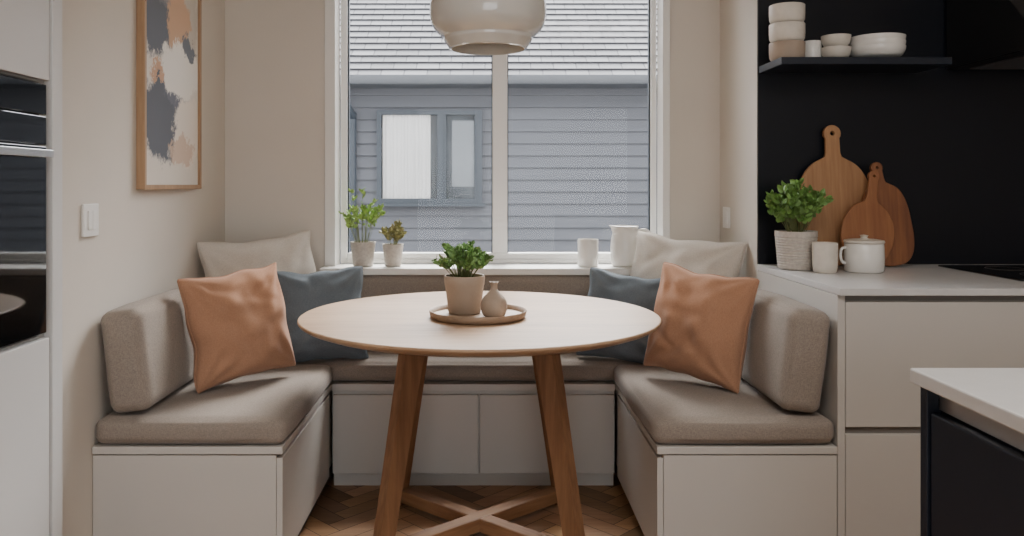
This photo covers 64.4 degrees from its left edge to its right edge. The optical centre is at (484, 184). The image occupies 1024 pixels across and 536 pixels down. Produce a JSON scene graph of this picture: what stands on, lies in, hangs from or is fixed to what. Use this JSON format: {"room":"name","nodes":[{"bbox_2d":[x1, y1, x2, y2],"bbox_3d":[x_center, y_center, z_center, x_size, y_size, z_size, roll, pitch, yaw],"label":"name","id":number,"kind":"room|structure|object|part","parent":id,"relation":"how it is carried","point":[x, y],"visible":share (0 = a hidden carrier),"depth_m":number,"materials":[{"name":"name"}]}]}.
{"room":"kitchen breakfast nook","nodes":[
{"label":"kitchen breakfast nook","id":0,"kind":"room"},
{"bbox_2d":[62,0,224,535],"bbox_3d":[-1.482,-0.095,2.970,0.650,2.550,1.600,0,0,0],"label":"wall","id":1,"kind":"structure","parent":0,"point":[147,240],"depth_m":2.48,"materials":[{"name":"paint"}]},
{"bbox_2d":[81,204,98,236],"bbox_3d":[-1.150,0.102,2.370,0.012,0.095,0.090,0,0,0],"label":"light switch","id":2,"kind":"object","parent":1,"relation":"attached to","point":[89,212],"visible":1,"depth_m":2.35,"materials":[{"name":"white plastic"}]},
{"bbox_2d":[136,0,201,189],"bbox_3d":[-1.141,-0.432,2.960,0.029,0.895,0.540,0,0,0],"label":"wall picture","id":3,"kind":"object","parent":1,"relation":"attached to","point":[168,32],"visible":1,"depth_m":2.92,"materials":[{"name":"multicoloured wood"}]},
{"bbox_2d":[299,472,643,535],"bbox_3d":[0.575,1.181,0.285,5.050,0.002,6.970,0,0,0],"label":"floor","id":4,"kind":"structure","parent":0,"point":[340,510],"depth_m":2.94,"materials":[{"name":"brown wood"}]},
{"bbox_2d":[0,0,61,535],"bbox_3d":[-1.463,-0.090,1.823,0.674,2.540,0.685,0,0,0],"label":"tall cabinet","id":5,"kind":"object","parent":4,"relation":"on","point":[30,30],"visible":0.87,"depth_m":2.06,"materials":[{"name":"grey paint"}]},
{"bbox_2d":[0,75,45,144],"bbox_3d":[-1.425,-0.180,1.798,0.590,0.155,0.595,0,0,0],"label":"oven","id":6,"kind":"object","parent":5,"relation":"in","point":[22,102],"visible":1,"depth_m":1.98,"materials":[{"name":"black glass"}]},
{"bbox_3d":[-1.140,-0.140,1.798,0.020,0.073,0.591,0,0,0],"label":"oven door","id":7,"kind":"part","parent":6,"relation":"part of","materials":[{"name":"black glass"}]},
{"bbox_3d":[-1.140,-0.219,1.798,0.020,0.078,0.591,0,0,0],"label":"control panel","id":8,"kind":"part","parent":6,"relation":"part of","materials":[{"name":"black glass"}]},
{"bbox_3d":[-1.140,0.745,1.804,0.020,0.700,0.607,0,0,0],"label":"cabinet door","id":9,"kind":"part","parent":5,"relation":"part of","materials":[{"name":"grey paint"}]},
{"bbox_3d":[-1.140,-0.810,1.804,0.020,1.080,0.607,0,0,0],"label":"cabinet door","id":10,"kind":"part","parent":5,"relation":"part of","materials":[{"name":"grey paint"}]},
{"bbox_2d":[0,143,53,347],"bbox_3d":[-1.413,0.143,1.798,0.614,0.484,0.595,0,0,0],"label":"oven","id":11,"kind":"object","parent":5,"relation":"in","point":[22,167],"visible":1,"depth_m":1.98,"materials":[{"name":"black glass"}]},
{"bbox_3d":[-1.118,-0.080,1.808,0.024,0.020,0.555,0,0,0],"label":"handle","id":12,"kind":"part","parent":11,"relation":"part of","materials":[{"name":"metal"}]},
{"bbox_3d":[-1.139,-0.090,2.140,0.025,2.540,0.050,0,0,0],"label":"panel","id":13,"kind":"part","parent":5,"relation":"part of","materials":[{"name":"grey paint"}]},
{"bbox_2d":[92,381,333,535],"bbox_3d":[-0.875,0.975,2.993,0.560,0.410,1.214,0,0,0],"label":"storage bench","id":14,"kind":"object","parent":4,"relation":"on","point":[139,489],"visible":0.61,"depth_m":2.39,"materials":[{"name":"beige paint"}]},
{"bbox_3d":[-0.875,0.781,2.993,0.560,0.022,1.214,0,0,0],"label":"panel","id":15,"kind":"part","parent":14,"relation":"part of","materials":[{"name":"beige paint"}]},
{"bbox_2d":[96,364,332,443],"bbox_3d":[-0.870,0.725,2.763,0.584,0.086,0.774,0,0,0],"label":"seat cushion","id":16,"kind":"object","parent":14,"relation":"on","point":[265,407],"visible":0.78,"depth_m":2.46,"materials":[{"name":"beige fabric"}]},
{"bbox_2d":[101,288,193,412],"bbox_3d":[-1.071,0.523,2.685,0.161,0.317,0.588,0,0,0],"label":"backrest cushion","id":17,"kind":"object","parent":16,"relation":"on","point":[149,352],"visible":0.79,"depth_m":2.43,"materials":[{"name":"beige fabric"}]},
{"bbox_2d":[177,262,295,393],"bbox_3d":[-0.845,0.481,2.797,0.198,0.401,0.399,0,0,37],"label":"throw pillow","id":18,"kind":"object","parent":16,"relation":"on","point":[236,323],"visible":1,"depth_m":2.72,"materials":[{"name":"orange fabric"}]},
{"bbox_2d":[277,266,368,361],"bbox_3d":[-0.658,0.515,3.212,0.378,0.369,0.184,0,0,-17],"label":"throw pillow","id":19,"kind":"object","parent":16,"relation":"on","point":[302,293],"visible":0.52,"depth_m":3.18,"materials":[{"name":"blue fabric"}]},
{"bbox_2d":[332,381,614,484],"bbox_3d":[-0.044,0.975,3.370,1.097,0.410,0.460,0,0,0],"label":"storage bench","id":20,"kind":"object","parent":4,"relation":"on","point":[469,432],"visible":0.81,"depth_m":3.14,"materials":[{"name":"beige paint"}]},
{"bbox_2d":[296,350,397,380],"bbox_3d":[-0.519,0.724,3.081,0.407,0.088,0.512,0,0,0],"label":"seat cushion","id":21,"kind":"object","parent":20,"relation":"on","point":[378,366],"depth_m":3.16,"materials":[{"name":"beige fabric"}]},
{"bbox_2d":[197,231,315,276],"bbox_3d":[-0.897,0.445,3.326,0.511,0.497,0.243,0,0,-37],"label":"throw pillow","id":22,"kind":"object","parent":21,"relation":"on","point":[291,252],"visible":0.34,"depth_m":3.29,"materials":[{"name":"fabric"}]},
{"bbox_3d":[-0.308,0.964,3.149,0.563,0.304,0.018,0,0,0],"label":"drawer","id":23,"kind":"part","parent":20,"relation":"part of","materials":[{"name":"beige paint"}]},
{"bbox_3d":[-0.044,0.783,3.370,1.097,0.026,0.460,0,0,0],"label":"panel","id":24,"kind":"part","parent":20,"relation":"part of","materials":[{"name":"beige paint"}]},
{"bbox_2d":[424,356,535,380],"bbox_3d":[-0.020,0.724,3.023,0.409,0.088,0.395,0,0,0],"label":"seat cushion","id":25,"kind":"object","parent":20,"relation":"on","point":[521,368],"depth_m":3.16,"materials":[{"name":"beige fabric"}]},
{"bbox_2d":[361,275,445,297],"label":"backrest cushion","id":26,"kind":"object","parent":25,"relation":"on","point":[382,285],"depth_m":3.51,"materials":[{"name":"beige fabric"}]},
{"bbox_2d":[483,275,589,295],"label":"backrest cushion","id":27,"kind":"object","parent":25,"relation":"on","point":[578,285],"depth_m":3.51,"materials":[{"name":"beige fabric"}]},
{"bbox_3d":[0.240,0.964,3.149,0.520,0.304,0.018,0,0,0],"label":"drawer","id":28,"kind":"part","parent":20,"relation":"part of","materials":[{"name":"beige paint"}]},
{"bbox_2d":[560,352,642,380],"bbox_3d":[0.437,0.724,3.061,0.320,0.088,0.472,0,0,0],"label":"seat cushion","id":29,"kind":"object","parent":20,"relation":"on","point":[575,367],"depth_m":3.16,"materials":[{"name":"beige fabric"}]},
{"bbox_2d":[630,231,747,278],"bbox_3d":[0.799,0.445,3.328,0.513,0.495,0.247,0,0,38],"label":"throw pillow","id":30,"kind":"object","parent":29,"relation":"on","point":[725,259],"visible":0.43,"depth_m":3.29,"materials":[{"name":"fabric"}]},
{"bbox_2d":[297,291,661,535],"bbox_3d":[-0.018,0.807,2.740,1.200,0.745,1.200,0,0,0],"label":"dining table","id":31,"kind":"object","parent":4,"relation":"on","point":[553,325],"visible":0.85,"depth_m":2.53,"materials":[{"name":"brown wood"}]},
{"bbox_3d":[-0.271,0.823,2.530,0.049,0.715,0.216,0,0,43],"label":"leg","id":32,"kind":"part","parent":31,"relation":"part of","materials":[{"name":"brown wood"}]},
{"bbox_3d":[-0.271,0.823,2.950,0.049,0.715,0.216,0,0,-43],"label":"leg","id":33,"kind":"part","parent":31,"relation":"part of","materials":[{"name":"brown wood"}]},
{"bbox_2d":[429,304,526,324],"bbox_3d":[-0.023,0.422,2.670,0.322,0.025,0.322,0,0,0],"label":"serving tray","id":34,"kind":"object","parent":31,"relation":"on","point":[514,313],"visible":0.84,"depth_m":2.56,"materials":[{"name":"brown wood"}]},
{"bbox_2d":[431,240,493,314],"bbox_3d":[-0.065,0.304,2.696,0.206,0.242,0.204,0,0,-44],"label":"potted plant","id":35,"kind":"object","parent":34,"relation":"on","point":[464,289],"visible":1,"depth_m":2.65,"materials":[{"name":"green plant"}]},
{"bbox_3d":[-0.068,0.362,2.700,0.136,0.125,0.136,0,0,0],"label":"pot","id":36,"kind":"part","parent":35,"relation":"part of","materials":[{"name":"beige ceramic"}]},
{"bbox_2d":[481,281,506,316],"bbox_3d":[0.029,0.369,2.620,0.086,0.112,0.086,0,0,0],"label":"bud vase","id":37,"kind":"object","parent":34,"relation":"on","point":[493,304],"visible":0.94,"depth_m":2.59,"materials":[{"name":"beige ceramic"}]},
{"bbox_3d":[0.235,0.823,2.950,0.049,0.715,0.216,0,0,43],"label":"leg","id":38,"kind":"part","parent":31,"relation":"part of","materials":[{"name":"brown wood"}]},
{"bbox_3d":[0.235,0.823,2.530,0.049,0.715,0.216,0,0,-43],"label":"leg","id":39,"kind":"part","parent":31,"relation":"part of","materials":[{"name":"brown wood"}]},
{"bbox_2d":[613,381,836,535],"bbox_3d":[0.771,0.975,2.993,0.530,0.410,1.214,0,0,0],"label":"storage bench","id":40,"kind":"object","parent":4,"relation":"on","point":[670,489],"visible":0.68,"depth_m":2.39,"materials":[{"name":"beige paint"}]},
{"bbox_2d":[614,365,833,443],"bbox_3d":[0.764,0.724,2.764,0.555,0.088,0.775,0,0,0],"label":"seat cushion","id":41,"kind":"object","parent":40,"relation":"on","point":[673,407],"visible":0.77,"depth_m":2.45,"materials":[{"name":"beige fabric"}]},
{"bbox_2d":[576,267,660,363],"bbox_3d":[0.564,0.525,3.215,0.388,0.375,0.187,0,0,20],"label":"throw pillow","id":42,"kind":"object","parent":41,"relation":"on","point":[604,284],"visible":0.43,"depth_m":3.19,"materials":[{"name":"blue fabric"}]},
{"bbox_2d":[643,262,759,393],"bbox_3d":[0.736,0.480,2.799,0.195,0.402,0.406,0,0,-41],"label":"throw pillow","id":43,"kind":"object","parent":41,"relation":"on","point":[702,334],"visible":0.96,"depth_m":2.71,"materials":[{"name":"orange fabric"}]},
{"bbox_2d":[741,289,829,412],"bbox_3d":[0.954,0.523,2.685,0.160,0.317,0.587,0,0,0],"label":"backrest cushion","id":44,"kind":"object","parent":41,"relation":"on","point":[786,354],"visible":0.82,"depth_m":2.42,"materials":[{"name":"beige fabric"}]},
{"bbox_3d":[0.771,0.781,2.993,0.530,0.022,1.214,0,0,0],"label":"panel","id":45,"kind":"part","parent":40,"relation":"part of","materials":[{"name":"beige paint"}]},
{"bbox_2d":[757,270,1023,535],"bbox_3d":[1.496,0.753,2.752,0.909,0.854,0.709,0,0,0],"label":"base cabinet","id":46,"kind":"object","parent":4,"relation":"on","point":[868,395],"visible":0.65,"depth_m":2.40,"materials":[{"name":"beige paint"}]},
{"bbox_3d":[1.052,0.753,2.752,0.022,0.854,0.709,0,0,0],"label":"panel","id":47,"kind":"part","parent":46,"relation":"part of","materials":[{"name":"beige paint"}]},
{"bbox_3d":[1.507,0.916,2.410,0.882,0.357,0.020,0,0,0],"label":"drawer","id":48,"kind":"part","parent":46,"relation":"part of","materials":[{"name":"beige paint"}]},
{"bbox_2d":[757,265,1023,295],"bbox_3d":[1.990,0.315,2.744,1.899,0.021,0.727,0,0,0],"label":"countertop","id":49,"kind":"structure","parent":46,"relation":"on","point":[900,280],"depth_m":2.56,"materials":[{"name":"grey stone"}]},
{"bbox_2d":[764,178,833,270],"bbox_3d":[1.116,0.139,2.918,0.242,0.330,0.233,0,0,-41],"label":"potted plant","id":50,"kind":"object","parent":49,"relation":"on","point":[793,203],"visible":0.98,"depth_m":2.88,"materials":[{"name":"green plant"}]},
{"bbox_3d":[1.122,0.234,2.930,0.147,0.138,0.147,0,0,0],"label":"pot","id":51,"kind":"part","parent":50,"relation":"part of","materials":[{"name":"beige ceramic"}]},
{"bbox_2d":[812,242,837,272],"bbox_3d":[1.181,0.252,2.820,0.084,0.104,0.084,0,0,0],"label":"cup","id":52,"kind":"object","parent":49,"relation":"on","point":[824,254],"visible":1,"depth_m":2.79,"materials":[{"name":"white ceramic"}]},
{"bbox_2d":[797,125,866,264],"bbox_3d":[1.317,0.036,3.063,0.282,0.529,0.073,0,0,1],"label":"cutting board","id":53,"kind":"object","parent":49,"relation":"on","point":[842,179],"visible":0.48,"depth_m":3.06,"materials":[{"name":"brown wood"}]},
{"bbox_2d":[839,235,884,273],"bbox_3d":[1.326,0.238,2.840,0.134,0.130,0.134,0,0,42],"label":"lidded pot","id":54,"kind":"object","parent":49,"relation":"on","point":[863,254],"visible":1,"depth_m":2.79,"materials":[{"name":"white ceramic"}]},
{"bbox_3d":[1.252,0.246,2.840,0.028,0.065,0.010,0,0,0],"label":"handle","id":55,"kind":"part","parent":54,"relation":"part of","materials":[{"name":"white ceramic"}]},
{"bbox_3d":[1.326,0.188,2.840,0.134,0.030,0.134,0,0,0],"label":"lid","id":56,"kind":"part","parent":54,"relation":"part of","materials":[{"name":"white ceramic"}]},
{"bbox_2d":[840,171,894,258],"bbox_3d":[1.398,0.124,2.978,0.196,0.355,0.063,0,0,-4],"label":"cutting board","id":57,"kind":"object","parent":49,"relation":"on","point":[868,217],"visible":0.8,"depth_m":2.97,"materials":[{"name":"brown wood"}]},
{"bbox_2d":[861,162,913,265],"bbox_3d":[1.497,0.107,3.023,0.187,0.387,0.062,0,0,3],"label":"cutting board","id":58,"kind":"object","parent":49,"relation":"on","point":[889,196],"visible":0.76,"depth_m":3.01,"materials":[{"name":"brown wood"}]},
{"bbox_2d":[938,265,1023,280],"bbox_3d":[2.055,0.301,2.795,0.730,0.006,0.470,0,0,0],"label":"cooktop","id":59,"kind":"object","parent":49,"relation":"in","point":[1013,272],"visible":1,"depth_m":2.86,"materials":[{"name":"black glass"}]},
{"bbox_3d":[1.507,0.531,2.410,0.882,0.370,0.020,0,0,0],"label":"drawer","id":60,"kind":"part","parent":46,"relation":"part of","materials":[{"name":"beige paint"}]},
{"bbox_2d":[910,368,1023,535],"bbox_3d":[1.227,0.735,0.320,1.106,0.890,1.940,0,0,0],"label":"kitchen island","id":61,"kind":"object","parent":4,"relation":"on","point":[972,419],"visible":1,"depth_m":1.17,"materials":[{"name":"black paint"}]},
{"bbox_3d":[1.218,0.747,1.270,1.064,0.866,0.020,0,0,0],"label":"panel","id":62,"kind":"part","parent":61,"relation":"part of","materials":[{"name":"blue paint"}]},
{"bbox_3d":[0.698,0.536,0.955,0.020,0.368,0.597,0,0,0],"label":"drawer","id":63,"kind":"part","parent":61,"relation":"part of","materials":[{"name":"blue paint"}]},
{"bbox_3d":[0.706,0.332,0.329,0.004,0.032,1.858,0,0,0],"label":"grip rail","id":64,"kind":"part","parent":61,"relation":"part of","materials":[{"name":"metal"}]},
{"bbox_2d":[225,0,719,271],"bbox_3d":[-0.056,-0.095,3.690,2.201,2.550,0.160,0,0,0],"label":"wall","id":65,"kind":"structure","parent":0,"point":[275,49],"depth_m":3.61,"materials":[{"name":"paint"}]},
{"bbox_2d":[320,264,630,274],"bbox_3d":[0.060,0.375,3.610,1.550,0.030,0.210,0,0,0],"label":"window sill","id":66,"kind":"structure","parent":65,"relation":"attached to","point":[376,269],"depth_m":3.50,"materials":[{"name":"white paint"}]},
{"bbox_2d":[338,188,385,266],"bbox_3d":[-0.562,0.186,3.611,0.235,0.347,0.172,0,0,-44],"label":"potted plant","id":67,"kind":"object","parent":66,"relation":"on","point":[362,251],"visible":0.98,"depth_m":3.58,"materials":[{"name":"green plant"}]},
{"bbox_3d":[-0.541,0.305,3.600,0.112,0.108,0.112,0,0,0],"label":"pot","id":68,"kind":"part","parent":67,"relation":"part of","materials":[{"name":"beige ceramic"}]},
{"bbox_2d":[378,219,406,266],"bbox_3d":[-0.401,0.254,3.601,0.104,0.210,0.113,0,0,35],"label":"potted plant","id":69,"kind":"object","parent":66,"relation":"on","point":[392,252],"visible":1,"depth_m":3.58,"materials":[{"name":"green plant"}]},
{"bbox_3d":[-0.408,0.310,3.600,0.094,0.098,0.094,0,0,0],"label":"pot","id":70,"kind":"part","parent":69,"relation":"part of","materials":[{"name":"white ceramic"}]},
{"bbox_2d":[578,238,597,266],"bbox_3d":[0.457,0.299,3.600,0.092,0.120,0.092,0,0,0],"label":"candle cup","id":71,"kind":"object","parent":66,"relation":"on","point":[587,247],"visible":1,"depth_m":3.56,"materials":[{"name":"white ceramic"}]},
{"bbox_2d":[609,225,650,266],"bbox_3d":[0.636,0.269,3.584,0.128,0.182,0.173,0,0,-43],"label":"pitcher","id":72,"kind":"object","parent":66,"relation":"on","point":[624,237],"visible":0.79,"depth_m":3.55,"materials":[{"name":"white ceramic"}]},
{"bbox_3d":[0.703,0.254,3.573,0.073,0.126,0.020,0,0,20],"label":"handle","id":73,"kind":"part","parent":72,"relation":"part of","materials":[{"name":"white ceramic"}]},
{"bbox_2d":[720,0,1023,278],"bbox_3d":[2.072,-0.095,3.445,2.055,2.550,0.650,0,0,0],"label":"wall","id":74,"kind":"structure","parent":0,"point":[738,18],"depth_m":3.32,"materials":[{"name":"paint"}]},
{"bbox_2d":[723,207,729,227],"bbox_3d":[1.039,0.140,3.498,0.012,0.090,0.085,0,0,0],"label":"wall socket","id":75,"kind":"object","parent":74,"relation":"attached to","point":[726,210],"visible":1,"depth_m":3.48,"materials":[{"name":"white plastic"}]},
{"bbox_2d":[759,57,951,72],"bbox_3d":[1.350,-0.440,2.989,0.604,0.026,0.238,0,0,0],"label":"wall shelf","id":76,"kind":"object","parent":74,"relation":"attached to","point":[783,64],"visible":1,"depth_m":2.90,"materials":[{"name":"black paint"}]},
{"bbox_2d":[769,40,804,60],"bbox_3d":[1.108,-0.487,2.980,0.126,0.068,0.126,0,0,0],"label":"bowl","id":77,"kind":"object","parent":76,"relation":"on","point":[784,48],"visible":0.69,"depth_m":2.93,"materials":[{"name":"beige ceramic"}]},
{"bbox_2d":[769,21,804,41],"bbox_3d":[1.108,-0.556,2.980,0.126,0.068,0.126,0,0,0],"label":"bowl","id":78,"kind":"object","parent":77,"relation":"on","point":[784,30],"visible":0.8,"depth_m":2.93,"materials":[{"name":"beige ceramic"}]},
{"bbox_2d":[769,2,804,23],"bbox_3d":[1.108,-0.625,2.980,0.126,0.068,0.126,0,0,0],"label":"bowl","id":79,"kind":"object","parent":78,"relation":"on","point":[785,11],"visible":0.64,"depth_m":2.93,"materials":[{"name":"beige ceramic"}]},
{"bbox_2d":[805,40,821,56],"bbox_3d":[1.216,-0.493,3.020,0.068,0.080,0.068,0,0,0],"label":"cup","id":80,"kind":"object","parent":76,"relation":"on","point":[812,47],"visible":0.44,"depth_m":2.99,"materials":[{"name":"white ceramic"}]},
{"bbox_2d":[821,45,850,56],"bbox_3d":[1.288,-0.478,2.980,0.104,0.050,0.104,0,0,0],"label":"bowl","id":81,"kind":"object","parent":76,"relation":"on","point":[839,50],"visible":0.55,"depth_m":2.94,"materials":[{"name":"beige ceramic"}]},
{"bbox_2d":[821,33,850,46],"bbox_3d":[1.288,-0.521,2.980,0.104,0.050,0.104,0,0,0],"label":"bowl","id":82,"kind":"object","parent":81,"relation":"on","point":[841,38],"visible":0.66,"depth_m":2.94,"materials":[{"name":"beige ceramic"}]},
{"bbox_2d":[850,43,905,56],"bbox_3d":[1.439,-0.478,2.980,0.192,0.050,0.192,0,0,0],"label":"serving bowl","id":83,"kind":"object","parent":76,"relation":"on","point":[882,49],"visible":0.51,"depth_m":2.91,"materials":[{"name":"white ceramic"}]},
{"bbox_2d":[849,38,905,47],"bbox_3d":[1.439,-0.497,2.980,0.192,0.050,0.192,0,0,0],"label":"serving bowl","id":84,"kind":"object","parent":83,"relation":"on","point":[876,40],"visible":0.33,"depth_m":2.90,"materials":[{"name":"white ceramic"}]},
{"bbox_2d":[850,33,905,42],"bbox_3d":[1.439,-0.516,2.980,0.192,0.050,0.192,0,0,0],"label":"serving bowl","id":85,"kind":"object","parent":84,"relation":"on","point":[873,35],"visible":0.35,"depth_m":2.90,"materials":[{"name":"white ceramic"}]},
{"bbox_2d":[757,0,1023,263],"bbox_3d":[1.993,-0.532,3.114,1.894,1.671,0.011,0,0,0],"label":"backsplash","id":86,"kind":"structure","parent":74,"relation":"attached to","point":[951,142],"depth_m":3.11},
{"bbox_2d":[947,0,1023,69],"bbox_3d":[2.160,-0.897,2.851,0.800,0.926,0.498,0,0,0],"label":"range hood","id":87,"kind":"object","parent":74,"relation":"attached to","point":[981,34],"visible":1,"depth_m":2.88,"materials":[{"name":"metal"}]},
{"bbox_3d":[2.160,-0.437,2.855,0.680,0.005,0.390,0,0,0],"label":"filter plate","id":88,"kind":"part","parent":87,"relation":"part of","materials":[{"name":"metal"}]},
{"bbox_3d":[0.575,-1.411,0.285,5.050,0.079,6.970,0,0,0],"label":"ceiling","id":89,"kind":"structure","parent":0,"visible":0},
{"bbox_2d":[430,0,545,54],"bbox_3d":[0.010,-0.912,2.720,0.390,0.916,0.390,0,0,0],"label":"pendant lamp","id":90,"kind":"object","parent":89,"relation":"hanging from","point":[472,27],"visible":1,"depth_m":2.59,"materials":[{"name":"white ceramic"}]},
{"label":"outside","id":91,"kind":"structure","parent":0,"visible":0},
{"bbox_3d":[0.500,1.505,8.950,17.000,0.050,10.100,0,0,0],"label":"ground","id":92,"kind":"structure","parent":91,"visible":0},
{"bbox_2d":[325,0,669,265],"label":"window","id":93,"kind":"structure","parent":92,"relation":"on","point":[420,108],"depth_m":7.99,"materials":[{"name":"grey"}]},
{"bbox_2d":[383,115,429,198],"bbox_3d":[-0.766,-0.276,7.940,0.466,0.816,0.018,0,0,0],"label":"curtain","id":94,"kind":"object","parent":93,"relation":"hanging from","point":[406,138],"depth_m":7.94,"materials":[{"name":"white fabric"}]},
{"bbox_3d":[-0.542,-0.261,7.930,1.085,0.936,0.140,0,0,0],"label":"frame","id":95,"kind":"part","parent":93,"relation":"part of","materials":[{"name":"grey wood"}]},
{"bbox_2d":[452,121,473,186],"bbox_3d":[-0.214,-0.306,7.947,0.219,0.646,0.013,0,0,0],"label":"blind","id":96,"kind":"object","parent":93,"relation":"hanging from","point":[462,131],"depth_m":7.94,"materials":[{"name":"white fabric"}]}
]}

